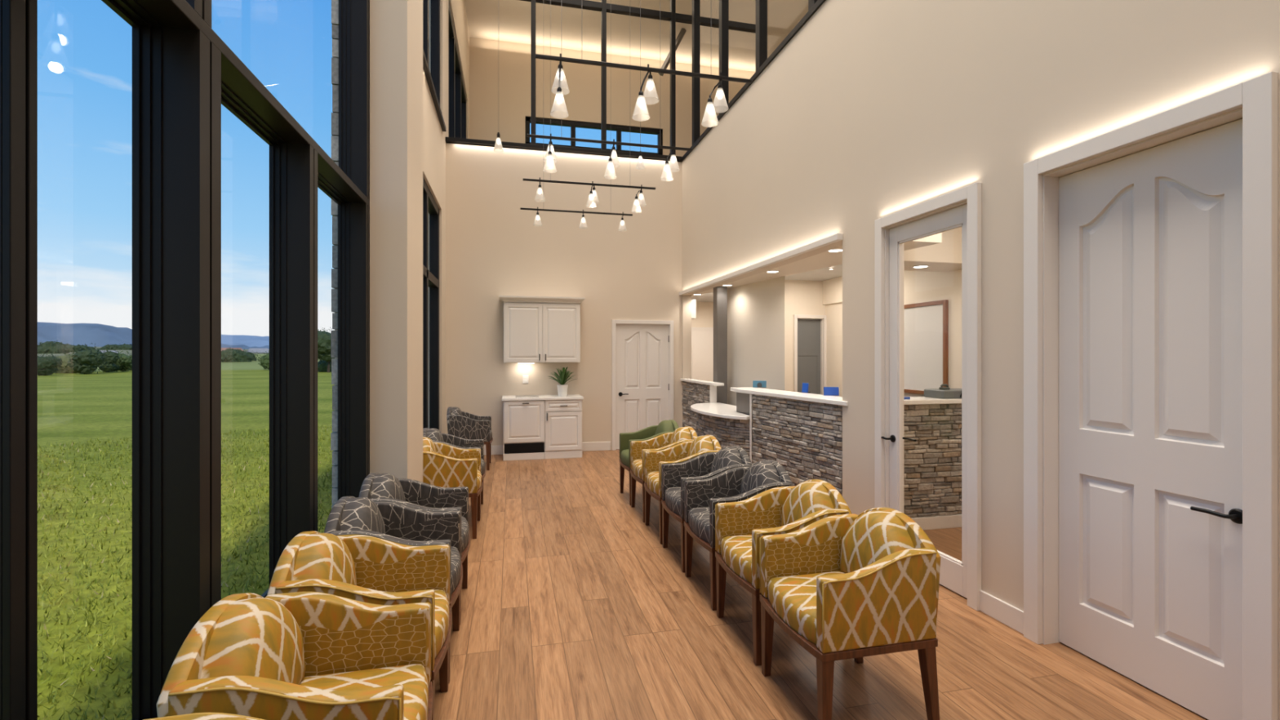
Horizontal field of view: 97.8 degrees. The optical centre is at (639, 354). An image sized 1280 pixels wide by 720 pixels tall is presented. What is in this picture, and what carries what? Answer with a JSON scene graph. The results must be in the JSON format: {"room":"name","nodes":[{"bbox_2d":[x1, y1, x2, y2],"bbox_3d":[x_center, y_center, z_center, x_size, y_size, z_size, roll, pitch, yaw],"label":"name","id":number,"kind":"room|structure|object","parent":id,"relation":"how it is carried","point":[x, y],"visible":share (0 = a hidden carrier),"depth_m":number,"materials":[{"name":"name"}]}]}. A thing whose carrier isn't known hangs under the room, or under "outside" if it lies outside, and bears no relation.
{"room":"waiting room","nodes":[
{"label":"waiting room","id":0,"kind":"room"},
{"bbox_2d":[330,0,338,508],"bbox_3d":[-2.018,-2.409,3.716,0.048,8.110,0.088,0,0,-13],"label":"window frame","id":1,"kind":"object","parent":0,"point":[335,3],"visible":0.52,"depth_m":3.68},
{"bbox_2d":[334,0,422,482],"bbox_3d":[-1.910,-3.000,4.147,0.460,9.100,0.700,0,0,-13],"label":"pillar","id":2,"kind":"structure","parent":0,"point":[396,26],"depth_m":3.84,"materials":[{"name":"beige paint"}]},
{"bbox_2d":[422,0,469,433],"bbox_3d":[-3.132,-3.000,8.848,0.190,9.100,9.050,0,0,-13],"label":"wall","id":3,"kind":"structure","parent":0,"point":[433,137],"depth_m":8.11,"materials":[{"name":"beige paint"}]},
{"bbox_2d":[422,177,439,430],"bbox_3d":[-2.532,-0.310,6.266,0.120,3.520,3.450,0,0,-13],"label":"window","id":4,"kind":"structure","parent":3,"relation":"in","point":[431,277],"depth_m":7.83,"materials":[{"name":"black metal"}]},
{"bbox_2d":[422,0,439,105],"bbox_3d":[-2.543,-4.545,6.315,0.120,2.530,3.550,0,0,-13],"label":"window","id":5,"kind":"structure","parent":3,"relation":"in","point":[434,4],"depth_m":7.94,"materials":[{"name":"black metal"}]},
{"bbox_2d":[422,48,445,131],"bbox_3d":[-2.441,-3.250,6.339,0.070,0.060,3.550,0,0,-13],"label":"trim","id":6,"kind":"structure","parent":3,"relation":"attached to","point":[425,67],"depth_m":6.87,"materials":[{"name":"brown metal"}]},
{"bbox_2d":[448,3,466,138],"bbox_3d":[-3.571,-4.545,10.773,0.120,2.530,4.000,0,0,-13],"label":"window","id":7,"kind":"structure","parent":3,"relation":"in","point":[457,97],"depth_m":10.88,"materials":[{"name":"black metal"}]},
{"bbox_2d":[445,142,682,449],"bbox_3d":[-1.139,-0.825,8.948,3.740,4.750,0.150,0,0,-13],"label":"wall","id":8,"kind":"structure","parent":0,"point":[494,247],"depth_m":8.81,"materials":[{"name":"beige paint"}]},
{"bbox_2d":[498,295,585,364],"bbox_3d":[-1.505,-0.362,8.578,1.278,1.015,0.402,0,0,-13],"label":"upper cabinet","id":9,"kind":"object","parent":8,"relation":"attached to","point":[537,329],"visible":1,"depth_m":8.44,"materials":[{"name":"white paint"}]},
{"bbox_2d":[484,441,610,455],"bbox_3d":[-1.120,1.480,8.867,3.740,0.140,0.016,0,0,-13],"label":"baseboard","id":10,"kind":"structure","parent":8,"relation":"attached to","point":[597,446],"depth_m":8.93,"materials":[{"name":"white wood"}]},
{"bbox_2d":[444,137,681,161],"bbox_3d":[-1.143,-3.247,8.921,3.720,0.057,0.220,0,0,-13],"label":"trim","id":11,"kind":"structure","parent":8,"relation":"on","point":[448,140],"depth_m":8.79,"materials":[{"name":"brown metal"}]},
{"bbox_2d":[521,0,755,155],"bbox_3d":[-0.392,-5.415,9.115,5.270,4.270,0.100,0,0,-13],"label":"window frame","id":12,"kind":"structure","parent":8,"relation":"in","point":[602,6],"depth_m":9.09,"materials":[{"name":"brown metal"}]},
{"bbox_2d":[612,320,673,450],"bbox_3d":[0.036,0.496,9.196,1.034,2.107,0.194,0,0,-13],"label":"door","id":13,"kind":"structure","parent":8,"relation":"in","point":[642,350],"depth_m":9.16,"materials":[{"name":"white wood"}]},
{"bbox_2d":[469,36,755,156],"bbox_3d":[-0.287,-5.300,14.249,8.160,4.500,0.200,0,0,-13],"label":"wall","id":14,"kind":"structure","parent":0,"point":[583,101],"depth_m":13.83,"materials":[{"name":"beige paint"}]},
{"bbox_2d":[525,116,662,155],"bbox_3d":[-1.118,-5.435,14.048,3.470,0.730,0.120,0,0,-13],"label":"window","id":15,"kind":"structure","parent":14,"relation":"in","point":[573,124],"depth_m":13.99,"materials":[{"name":"black metal"}]},
{"bbox_2d":[464,0,808,71],"bbox_3d":[1.681,-7.650,5.955,8.450,0.200,17.250,0,0,-13],"label":"ceiling","id":16,"kind":"structure","parent":0,"point":[623,31],"depth_m":12.89,"materials":[{"name":"paint"}]},
{"bbox_2d":[493,0,503,152],"bbox_3d":[-1.352,-4.747,5.333,0.096,5.606,0.096,0,0,-13],"label":"pendant lamp","id":17,"kind":"object","parent":16,"relation":"hanging from","point":[498,148],"visible":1,"depth_m":5.33,"materials":[{"name":"glass"}]},
{"bbox_2d":[520,206,632,231],"bbox_3d":[-0.889,-4.674,7.954,1.600,5.752,0.124,0,0,-13],"label":"track light","id":18,"kind":"object","parent":16,"relation":"hanging from","point":[537,222],"visible":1,"depth_m":7.94,"materials":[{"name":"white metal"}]},
{"bbox_2d":[523,0,655,213],"bbox_3d":[-0.584,-4.639,6.654,1.590,5.822,0.174,0,0,-13],"label":"track light","id":19,"kind":"object","parent":16,"relation":"hanging from","point":[593,199],"visible":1,"depth_m":6.62,"materials":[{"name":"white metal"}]},
{"bbox_2d":[526,133,691,181],"bbox_3d":[-0.269,-4.619,5.351,1.600,5.862,0.174,0,0,-13],"label":"track light","id":20,"kind":"object","parent":16,"relation":"hanging from","point":[550,158],"visible":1,"depth_m":5.34,"materials":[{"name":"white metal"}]},
{"bbox_2d":[635,0,644,169],"bbox_3d":[0.005,-4.737,5.768,0.096,5.626,0.096,0,0,-13],"label":"pendant lamp","id":21,"kind":"object","parent":16,"relation":"hanging from","point":[640,165],"visible":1,"depth_m":5.77,"materials":[{"name":"glass"}]},
{"bbox_2d":[535,0,751,127],"bbox_3d":[0.061,-4.594,3.965,1.580,5.912,0.184,0,0,-13],"label":"track light","id":22,"kind":"object","parent":16,"relation":"hanging from","point":[560,87],"visible":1,"depth_m":3.95,"materials":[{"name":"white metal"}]},
{"bbox_2d":[657,27,686,75],"bbox_3d":[0.748,-6.990,12.897,0.658,1.135,0.140,0,0,-13],"label":"brace","id":23,"kind":"object","parent":16,"relation":"attached to","point":[682,31],"visible":0.65,"depth_m":12.86,"materials":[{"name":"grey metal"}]},
{"bbox_2d":[691,302,713,327],"bbox_3d":[1.148,0.220,11.851,1.720,2.660,0.120,0,0,-13],"label":"wall","id":24,"kind":"structure","parent":0,"point":[704,310],"depth_m":11.84,"materials":[{"name":"beige paint"}]},
{"bbox_2d":[691,327,713,382],"bbox_3d":[1.203,0.490,11.791,0.940,2.120,0.020,0,0,-13],"label":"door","id":25,"kind":"structure","parent":24,"relation":"in","point":[702,338],"depth_m":11.82,"materials":[{"name":"beige paint"}]},
{"bbox_2d":[727,275,784,405],"bbox_3d":[1.586,0.250,7.871,0.168,2.600,1.721,0,0,-22],"label":"wall","id":26,"kind":"structure","parent":0,"point":[755,310],"depth_m":7.65,"materials":[{"name":"beige paint"}]},
{"bbox_2d":[691,264,842,302],"bbox_3d":[1.861,-1.150,8.757,1.720,0.080,6.230,0,0,-13],"label":"ceiling","id":27,"kind":"structure","parent":0,"point":[824,273],"depth_m":7.95,"materials":[{"name":"paint"}]},
{"bbox_2d":[784,280,825,391],"bbox_3d":[2.095,0.220,8.364,1.440,2.660,0.120,0,0,-13],"label":"wall","id":28,"kind":"structure","parent":0,"point":[802,297],"depth_m":8.35,"materials":[{"name":"beige paint"}]},
{"bbox_2d":[793,314,826,395],"bbox_3d":[2.547,0.480,8.451,0.540,2.140,0.154,0,0,-13],"label":"door","id":29,"kind":"structure","parent":28,"relation":"in","point":[809,331],"depth_m":8.46,"materials":[{"name":"white wood"}]},
{"bbox_2d":[691,232,942,297],"bbox_3d":[1.493,-1.048,8.261,0.780,0.125,7.030,0,0,-13],"label":"ceiling","id":30,"kind":"structure","parent":0,"point":[824,260],"depth_m":6.10,"materials":[{"name":"beige paint"}]},
{"bbox_2d":[434,448,1208,719],"bbox_3d":[0.826,1.610,4.500,5.870,0.120,14.400,0,0,-13],"label":"floor","id":31,"kind":"structure","parent":0,"point":[574,606],"depth_m":2.92,"materials":[{"name":"brown wood"}]},
{"bbox_2d":[144,712,263,719],"bbox_3d":[-0.793,1.134,1.018,0.587,0.832,0.568,0,0,-13],"label":"armchair","id":32,"kind":"object","parent":31,"relation":"on","point":[201,716],"visible":1,"depth_m":1.25,"materials":[{"name":"yellow fabric"}]},
{"bbox_2d":[156,591,432,719],"bbox_3d":[-0.941,1.134,1.661,0.587,0.832,0.568,0,0,-13],"label":"armchair","id":33,"kind":"object","parent":31,"relation":"on","point":[300,655],"visible":0.98,"depth_m":1.60,"materials":[{"name":"yellow fabric"}]},
{"bbox_2d":[200,597,305,684],"bbox_3d":[-1.110,0.900,1.622,0.153,0.361,0.450,0,0,-13],"label":"cushion","id":34,"kind":"object","parent":33,"relation":"on","point":[254,637],"depth_m":1.56,"materials":[{"name":"fabric"}]},
{"bbox_2d":[266,531,451,719],"bbox_3d":[-1.081,1.134,2.265,0.587,0.832,0.568,0,0,-13],"label":"armchair","id":35,"kind":"object","parent":31,"relation":"on","point":[371,570],"visible":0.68,"depth_m":2.25,"materials":[{"name":"yellow fabric"}]},
{"bbox_2d":[293,533,356,585],"bbox_3d":[-1.250,0.900,2.226,0.153,0.361,0.450,0,0,-13],"label":"cushion","id":36,"kind":"object","parent":35,"relation":"on","point":[316,556],"depth_m":2.16,"materials":[{"name":"fabric"}]},
{"bbox_2d":[324,496,462,684],"bbox_3d":[-1.211,1.134,2.830,0.587,0.832,0.568,0,0,-13],"label":"armchair","id":37,"kind":"object","parent":31,"relation":"on","point":[395,522],"visible":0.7,"depth_m":2.93,"materials":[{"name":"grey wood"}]},
{"bbox_2d":[340,497,385,533],"bbox_3d":[-1.380,0.900,2.791,0.153,0.361,0.450,0,0,-13],"label":"cushion","id":38,"kind":"object","parent":37,"relation":"on","point":[360,513],"depth_m":2.71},
{"bbox_2d":[358,472,470,625],"bbox_3d":[-1.341,1.134,3.396,0.587,0.832,0.568,0,0,-13],"label":"armchair","id":39,"kind":"object","parent":31,"relation":"on","point":[376,486],"visible":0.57,"depth_m":3.58,"materials":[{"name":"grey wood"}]},
{"bbox_2d":[370,473,405,501],"bbox_3d":[-1.510,0.900,3.357,0.153,0.361,0.450,0,0,-13],"label":"cushion","id":40,"kind":"object","parent":39,"relation":"on","point":[383,486],"depth_m":3.28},
{"bbox_2d":[422,436,482,538],"bbox_3d":[-1.687,1.134,4.896,0.587,0.832,0.568,0,0,-13],"label":"armchair","id":41,"kind":"object","parent":31,"relation":"on","point":[444,465],"visible":0.73,"depth_m":4.67,"materials":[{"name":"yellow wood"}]},
{"bbox_2d":[422,436,436,453],"bbox_3d":[-1.856,0.900,4.857,0.153,0.361,0.450,0,0,-13],"label":"cushion","id":42,"kind":"object","parent":41,"relation":"on","point":[428,446],"depth_m":4.79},
{"bbox_2d":[422,427,485,518],"bbox_3d":[-1.819,1.134,5.471,0.587,0.832,0.568,0,0,-13],"label":"armchair","id":43,"kind":"object","parent":31,"relation":"on","point":[435,435],"visible":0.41,"depth_m":5.67,"materials":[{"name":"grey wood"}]},
{"bbox_2d":[426,427,444,441],"bbox_3d":[-1.988,0.900,5.432,0.153,0.361,0.450,0,0,-13],"label":"cushion","id":44,"kind":"object","parent":43,"relation":"on","point":[434,434],"depth_m":5.34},
{"bbox_2d":[446,406,493,470],"bbox_3d":[-2.322,1.134,7.654,0.587,0.832,0.568,0,0,-13],"label":"armchair","id":45,"kind":"object","parent":31,"relation":"on","point":[462,424],"visible":0.88,"depth_m":7.41,"materials":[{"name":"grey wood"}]},
{"bbox_2d":[451,407,462,415],"bbox_3d":[-2.491,0.900,7.615,0.153,0.361,0.450,0,0,-13],"label":"cushion","id":46,"kind":"object","parent":45,"relation":"on","point":[455,411],"depth_m":7.52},
{"bbox_2d":[503,400,544,460],"bbox_3d":[-1.755,1.114,8.424,0.593,0.872,0.590,0,0,-13],"label":"base cabinet","id":47,"kind":"object","parent":31,"relation":"on","point":[523,420],"visible":0.98,"depth_m":8.17,"materials":[{"name":"white paint"}]},
{"bbox_2d":[504,442,544,453],"bbox_3d":[-1.697,1.375,8.192,0.572,0.140,0.032,0,0,-13],"label":"grille","id":48,"kind":"object","parent":47,"relation":"attached to","point":[509,447],"depth_m":8.18,"materials":[{"name":"black metal"}]},
{"bbox_2d":[502,394,583,400],"bbox_3d":[-1.486,0.659,8.495,1.190,0.038,0.573,0,0,-13],"label":"countertop","id":49,"kind":"structure","parent":47,"relation":"on","point":[569,397],"depth_m":8.28,"materials":[{"name":"white stone"}]},
{"bbox_2d":[547,366,576,396],"bbox_3d":[-1.206,0.408,8.532,0.434,0.464,0.473,0,0,-38],"label":"potted plant","id":50,"kind":"object","parent":49,"relation":"on","point":[562,388],"visible":1,"depth_m":8.46,"materials":[{"name":"green plant"}]},
{"bbox_2d":[544,399,582,458],"bbox_3d":[-1.194,1.114,8.553,0.555,0.872,0.590,0,0,-13],"label":"base cabinet","id":51,"kind":"object","parent":31,"relation":"on","point":[562,418],"visible":0.98,"depth_m":8.30,"materials":[{"name":"white paint"}]},
{"bbox_2d":[619,419,679,505],"bbox_3d":[0.090,1.134,6.040,0.587,0.832,0.568,0,0,-13],"label":"armchair","id":52,"kind":"object","parent":31,"relation":"on","point":[670,425],"visible":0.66,"depth_m":6.16,"materials":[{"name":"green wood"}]},
{"bbox_2d":[654,420,673,435],"bbox_3d":[0.259,0.900,6.079,0.153,0.361,0.450,0,0,-13],"label":"cushion","id":53,"kind":"object","parent":52,"relation":"on","point":[664,426],"depth_m":6.00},
{"bbox_2d":[630,426,697,522],"bbox_3d":[0.224,1.134,5.460,0.587,0.832,0.568,0,0,-13],"label":"armchair","id":54,"kind":"object","parent":31,"relation":"on","point":[682,434],"visible":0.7,"depth_m":5.53,"materials":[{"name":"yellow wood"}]},
{"bbox_2d":[669,426,691,444],"bbox_3d":[0.393,0.900,5.499,0.153,0.361,0.450,0,0,-13],"label":"cushion","id":55,"kind":"object","parent":54,"relation":"on","point":[682,433],"depth_m":5.42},
{"bbox_2d":[644,435,721,544],"bbox_3d":[0.360,1.134,4.870,0.587,0.832,0.568,0,0,-13],"label":"armchair","id":56,"kind":"object","parent":31,"relation":"on","point":[684,451],"visible":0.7,"depth_m":4.92,"materials":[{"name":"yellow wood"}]},
{"bbox_2d":[687,435,713,457],"bbox_3d":[0.529,0.900,4.909,0.153,0.361,0.450,0,0,-13],"label":"cushion","id":57,"kind":"object","parent":56,"relation":"on","point":[701,443],"depth_m":4.84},
{"bbox_2d":[680,378,724,431],"bbox_3d":[0.920,0.976,8.519,0.150,1.148,1.590,0,0,-13],"label":"reception desk","id":58,"kind":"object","parent":31,"relation":"on","point":[694,391],"depth_m":8.66,"materials":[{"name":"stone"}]},
{"bbox_2d":[680,378,724,386],"bbox_3d":[0.920,0.421,8.519,0.150,0.038,1.590,0,0,-13],"label":"countertop","id":59,"kind":"structure","parent":58,"relation":"on","point":[704,382],"depth_m":8.20,"materials":[{"name":"white stone"}]},
{"bbox_2d":[661,445,751,573],"bbox_3d":[0.496,1.134,4.281,0.587,0.832,0.568,0,0,-13],"label":"armchair","id":60,"kind":"object","parent":31,"relation":"on","point":[673,476],"visible":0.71,"depth_m":4.33,"materials":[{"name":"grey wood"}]},
{"bbox_2d":[710,446,742,472],"bbox_3d":[0.665,0.900,4.320,0.153,0.361,0.450,0,0,-13],"label":"cushion","id":61,"kind":"object","parent":60,"relation":"on","point":[726,456],"depth_m":4.26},
{"bbox_2d":[713,286,727,404],"bbox_3d":[1.175,0.282,8.172,0.160,2.535,0.160,0,0,-13],"label":"column","id":62,"kind":"structure","parent":31,"relation":"on","point":[720,293],"depth_m":8.10,"materials":[{"name":"paint"}]},
{"bbox_2d":[690,402,753,457],"bbox_3d":[1.060,1.119,7.029,0.732,0.863,1.753,0,0,-13],"label":"reception desk","id":63,"kind":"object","parent":31,"relation":"on","point":[722,421],"depth_m":6.53,"materials":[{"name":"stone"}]},
{"bbox_2d":[690,402,749,419],"bbox_3d":[1.060,0.707,7.029,0.735,0.037,1.758,0,0,-13],"label":"countertop","id":64,"kind":"structure","parent":63,"relation":"on","point":[713,409],"depth_m":6.86,"materials":[{"name":"white stone"}]},
{"bbox_2d":[684,459,793,610],"bbox_3d":[0.630,1.134,3.696,0.587,0.832,0.568,0,0,-13],"label":"armchair","id":65,"kind":"object","parent":31,"relation":"on","point":[701,496],"visible":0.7,"depth_m":3.71,"materials":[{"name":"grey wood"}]},
{"bbox_2d":[740,461,779,494],"bbox_3d":[0.799,0.900,3.735,0.153,0.361,0.450,0,0,-13],"label":"cushion","id":66,"kind":"object","parent":65,"relation":"on","point":[759,473],"depth_m":3.67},
{"bbox_2d":[715,479,852,666],"bbox_3d":[0.769,1.134,3.097,0.587,0.832,0.568,0,0,-13],"label":"armchair","id":67,"kind":"object","parent":31,"relation":"on","point":[740,526],"visible":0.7,"depth_m":3.11,"materials":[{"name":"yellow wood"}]},
{"bbox_2d":[781,481,833,526],"bbox_3d":[0.938,0.900,3.136,0.153,0.361,0.450,0,0,-13],"label":"cushion","id":68,"kind":"object","parent":67,"relation":"on","point":[806,498],"depth_m":3.09,"materials":[{"name":"fabric"}]},
{"bbox_2d":[730,386,961,530],"bbox_3d":[2.317,0.976,5.932,2.087,1.151,2.115,0,0,-13],"label":"reception desk","id":69,"kind":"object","parent":31,"relation":"on","point":[801,432],"depth_m":5.00,"materials":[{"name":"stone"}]},
{"bbox_2d":[752,380,766,387],"bbox_3d":[1.442,0.359,6.721,0.160,0.084,0.082,0,0,16],"label":"display card","id":70,"kind":"object","parent":69,"relation":"on","point":[756,384],"visible":1,"depth_m":6.69,"materials":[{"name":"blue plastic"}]},
{"bbox_2d":[801,382,810,392],"bbox_3d":[1.742,0.351,5.835,0.077,0.100,0.070,0,0,-40],"label":"brochure holder","id":71,"kind":"object","parent":69,"relation":"on","point":[805,385],"visible":1,"depth_m":5.81,"materials":[{"name":"blue plastic"}]},
{"bbox_2d":[823,386,839,395],"bbox_3d":[1.861,0.360,5.436,0.140,0.083,0.076,0,0,13],"label":"brochure holder","id":72,"kind":"object","parent":69,"relation":"on","point":[829,391],"visible":1,"depth_m":5.41,"materials":[{"name":"blue plastic"}]},
{"bbox_2d":[730,386,961,406],"bbox_3d":[2.315,0.420,5.931,2.085,0.040,2.120,0,0,-13],"label":"countertop","id":73,"kind":"structure","parent":69,"relation":"on","point":[834,400],"depth_m":5.20,"materials":[{"name":"white stone"}]},
{"bbox_2d":[924,388,961,399],"bbox_3d":[2.886,0.362,5.156,0.400,0.075,0.268,0,0,-13],"label":"printer","id":74,"kind":"object","parent":69,"relation":"on","point":[929,393],"visible":0.6,"depth_m":5.03,"materials":[{"name":"grey plastic"}]},
{"bbox_2d":[760,507,940,719],"bbox_3d":[0.906,1.134,2.502,0.587,0.832,0.568,0,0,-13],"label":"armchair","id":75,"kind":"object","parent":31,"relation":"on","point":[854,586],"visible":1,"depth_m":2.29,"materials":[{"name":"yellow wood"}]},
{"bbox_2d":[840,510,914,573],"bbox_3d":[1.075,0.900,2.541,0.153,0.361,0.450,0,0,-13],"label":"cushion","id":76,"kind":"object","parent":75,"relation":"on","point":[867,537],"depth_m":2.50,"materials":[{"name":"fabric"}]},
{"bbox_2d":[822,276,842,304],"bbox_3d":[2.872,-0.930,8.112,0.040,0.360,0.720,0,0,-13],"label":"wall","id":77,"kind":"structure","parent":0,"point":[832,288],"depth_m":8.19,"materials":[{"name":"beige paint"}]},
{"bbox_2d":[825,269,961,396],"bbox_3d":[3.092,0.025,7.511,0.120,3.050,9.450,0,0,-13],"label":"wall","id":78,"kind":"structure","parent":0,"point":[919,286],"depth_m":6.42,"materials":[{"name":"beige paint"}]},
{"bbox_2d":[903,299,948,394],"bbox_3d":[3.156,-0.068,6.854,0.050,1.055,1.600,0,0,-13],"label":"whiteboard","id":79,"kind":"object","parent":78,"relation":"attached to","point":[926,324],"visible":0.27,"depth_m":6.39,"materials":[{"name":"ceramic"}]},
{"bbox_2d":[903,226,961,271],"bbox_3d":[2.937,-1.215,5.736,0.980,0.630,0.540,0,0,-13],"label":"ceiling","id":80,"kind":"structure","parent":0,"point":[945,255],"depth_m":5.48,"materials":[{"name":"beige paint"}]},
{"bbox_2d":[682,0,1279,719],"bbox_3d":[1.835,-0.840,4.707,0.150,4.780,14.350,0,0,-13],"label":"wall","id":81,"kind":"structure","parent":0,"point":[872,110],"depth_m":3.70,"materials":[{"name":"beige paint"}]},
{"bbox_2d":[691,299,695,319],"bbox_3d":[0.810,-0.818,10.244,0.320,0.335,0.400,0,0,-13],"label":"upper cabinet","id":82,"kind":"object","parent":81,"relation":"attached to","point":[693,301],"visible":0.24,"depth_m":10.07,"materials":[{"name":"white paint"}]},
{"bbox_2d":[680,0,826,162],"bbox_3d":[2.082,-3.232,3.589,0.170,0.065,12.060,0,0,-13],"label":"trim","id":83,"kind":"structure","parent":81,"relation":"attached to","point":[815,6],"depth_m":6.14,"materials":[{"name":"brown metal"}]},
{"bbox_2d":[692,0,817,144],"bbox_3d":[2.150,-5.407,3.274,0.100,4.285,11.415,0,0,-13],"label":"window","id":84,"kind":"structure","parent":81,"relation":"in","point":[761,5],"depth_m":7.58,"materials":[{"name":"black metal"}]},
{"bbox_2d":[679,233,843,295],"bbox_3d":[1.194,-1.008,7.033,0.055,0.055,4.630,0,0,-13],"label":"trim","id":85,"kind":"structure","parent":81,"relation":"attached to","point":[836,237],"depth_m":5.94,"materials":[{"name":"white paint"}]},
{"bbox_2d":[874,182,981,611],"bbox_3d":[2.012,0.256,3.861,0.184,2.588,0.976,0,0,-13],"label":"door","id":86,"kind":"structure","parent":81,"relation":"in","point":[963,577],"depth_m":3.73,"materials":[{"name":"white wood"}]},
{"bbox_2d":[979,590,1023,634],"bbox_3d":[2.548,1.488,1.244,0.016,0.125,7.280,0,0,-13],"label":"baseboard","id":87,"kind":"structure","parent":81,"relation":"attached to","point":[1005,613],"depth_m":3.21,"materials":[{"name":"white wood"}]},
{"bbox_2d":[1023,71,1278,719],"bbox_3d":[2.307,0.252,2.582,0.184,2.596,1.027,0,0,-13],"label":"door","id":88,"kind":"structure","parent":81,"relation":"in","point":[1151,265],"depth_m":2.54,"materials":[{"name":"white wood"}]},
{"bbox_3d":[-1.431,-6.680,1.466,0.190,1.740,4.740,0,0,-13],"label":"wall header","id":89,"kind":"structure","parent":0,"visible":0},
{"bbox_2d":[0,0,369,719],"bbox_3d":[-1.416,-2.130,1.470,0.220,7.360,4.740,0,0,-13],"label":"window","id":90,"kind":"structure","parent":89,"relation":"in","point":[183,72],"depth_m":1.72,"materials":[{"name":"glass"}]},
{"label":"outside","id":91,"kind":"structure","parent":0,"visible":0},
{"bbox_2d":[37,321,269,349],"bbox_3d":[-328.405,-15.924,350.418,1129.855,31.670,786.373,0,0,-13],"label":"hills","id":92,"kind":"structure","parent":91,"point":[73,334],"depth_m":501.93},
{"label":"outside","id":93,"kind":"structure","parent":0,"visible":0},
{"bbox_2d":[221,334,269,346],"bbox_3d":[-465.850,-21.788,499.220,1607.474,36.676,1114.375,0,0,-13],"label":"hills","id":94,"kind":"structure","parent":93,"point":[231,340],"depth_m":855.69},
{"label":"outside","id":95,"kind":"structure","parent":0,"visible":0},
{"bbox_2d":[37,346,269,356],"bbox_3d":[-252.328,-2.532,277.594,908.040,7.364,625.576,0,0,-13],"label":"fields","id":96,"kind":"structure","parent":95,"point":[124,352],"depth_m":167.96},
{"bbox_2d":[37,341,74,353],"bbox_3d":[-170.735,-1.217,161.418,9.992,5.855,8.634,0,0,-13],"label":"tree","id":97,"kind":"object","parent":96,"relation":"on","point":[51,347],"visible":0.62,"depth_m":160.04,"materials":[{"name":"green plant"}]},
{"bbox_2d":[65,343,84,351],"bbox_3d":[-188.244,-0.955,182.366,10.636,5.331,9.523,0,0,-13],"label":"tree","id":98,"kind":"object","parent":96,"relation":"on","point":[70,346],"visible":0.12,"depth_m":181.92,"materials":[{"name":"green plant"}]},
{"bbox_2d":[98,343,132,350],"bbox_3d":[-224.236,-1.530,242.281,16.160,6.482,13.967,0,0,-13],"label":"tree","id":99,"kind":"object","parent":96,"relation":"on","point":[118,347],"visible":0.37,"depth_m":238.26,"materials":[{"name":"green plant"}]},
{"bbox_2d":[247,348,269,353],"bbox_3d":[-146.660,-0.075,214.688,7.800,4.450,5.800,0,0,-34],"label":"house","id":100,"kind":"structure","parent":96,"relation":"on","point":[258,350],"depth_m":213.31,"materials":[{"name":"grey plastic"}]},
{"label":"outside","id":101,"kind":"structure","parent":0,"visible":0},
{"bbox_2d":[37,369,334,719],"bbox_3d":[-28.662,1.650,24.181,105.000,0.001,84.000,0,0,-13],"label":"ground","id":102,"kind":"structure","parent":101,"point":[82,407],"depth_m":6.02,"materials":[{"name":"plant"}]},
{"bbox_2d":[37,349,62,375],"bbox_3d":[-45.831,0.685,42.982,2.071,2.116,1.940,0,0,12],"label":"shrub","id":103,"kind":"object","parent":102,"relation":"on","point":[48,365],"visible":0.73,"depth_m":42.84,"materials":[{"name":"green plant"}]},
{"bbox_2d":[54,355,77,373],"bbox_3d":[-49.552,0.884,48.032,2.732,1.707,2.235,0,0,-13],"label":"shrub","id":104,"kind":"object","parent":102,"relation":"on","point":[65,368],"visible":0.41,"depth_m":47.68,"materials":[{"name":"green plant"}]},
{"bbox_2d":[66,342,109,374],"bbox_3d":[-45.685,0.388,46.257,2.525,2.730,2.314,0,0,16],"label":"shrub","id":105,"kind":"object","parent":102,"relation":"on","point":[83,362],"visible":1,"depth_m":45.72,"materials":[{"name":"green plant"}]},
{"bbox_2d":[97,346,121,373],"bbox_3d":[-47.709,0.509,49.852,2.126,2.435,2.036,0,0,-13],"label":"shrub","id":106,"kind":"object","parent":102,"relation":"on","point":[113,357],"visible":0.61,"depth_m":49.65,"materials":[{"name":"green plant"}]},
{"bbox_2d":[113,351,132,372],"bbox_3d":[-48.396,0.690,51.939,2.612,2.100,2.219,0,0,-13],"label":"shrub","id":107,"kind":"object","parent":102,"relation":"on","point":[126,365],"visible":0.56,"depth_m":51.69,"materials":[{"name":"green plant"}]},
{"bbox_2d":[37,424,333,719],"bbox_3d":[-6.409,1.609,7.660,14.005,0.083,12.250,0,0,15],"label":"grass blades","id":108,"kind":"object","parent":102,"relation":"on","point":[100,501],"visible":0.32,"depth_m":4.81,"materials":[{"name":"plant"}]},
{"bbox_2d":[257,351,269,369],"bbox_3d":[-38.355,0.599,58.495,2.984,2.282,2.610,0,0,14],"label":"shrub","id":109,"kind":"object","parent":102,"relation":"on","point":[264,360],"visible":0.3,"depth_m":57.52,"materials":[{"name":"green plant"}]},
{"bbox_2d":[317,360,331,372],"bbox_3d":[-29.175,1.116,52.378,2.326,1.256,1.987,0,0,-13],"label":"shrub","id":110,"kind":"object","parent":102,"relation":"on","point":[322,366],"visible":0.54,"depth_m":51.55,"materials":[{"name":"green plant"}]},
{"bbox_2d":[317,328,334,372],"bbox_3d":[-28.229,-0.410,50.498,3.477,4.234,3.332,0,0,-13],"label":"tree","id":111,"kind":"object","parent":102,"relation":"on","point":[323,337],"visible":0.48,"depth_m":49.62,"materials":[{"name":"green plant"}]},
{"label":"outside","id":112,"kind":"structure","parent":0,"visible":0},
{"bbox_2d":[95,354,320,370],"bbox_3d":[-67.202,0.906,74.508,241.198,1.988,164.585,0,0,-13],"label":"meadow","id":113,"kind":"structure","parent":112,"point":[253,365],"depth_m":67.56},
{"bbox_2d":[221,346,252,362],"bbox_3d":[-58.765,0.367,80.892,4.336,2.870,3.936,0,0,-13],"label":"shrub","id":114,"kind":"object","parent":113,"relation":"on","point":[228,355],"visible":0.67,"depth_m":79.92,"materials":[{"name":"green plant"}]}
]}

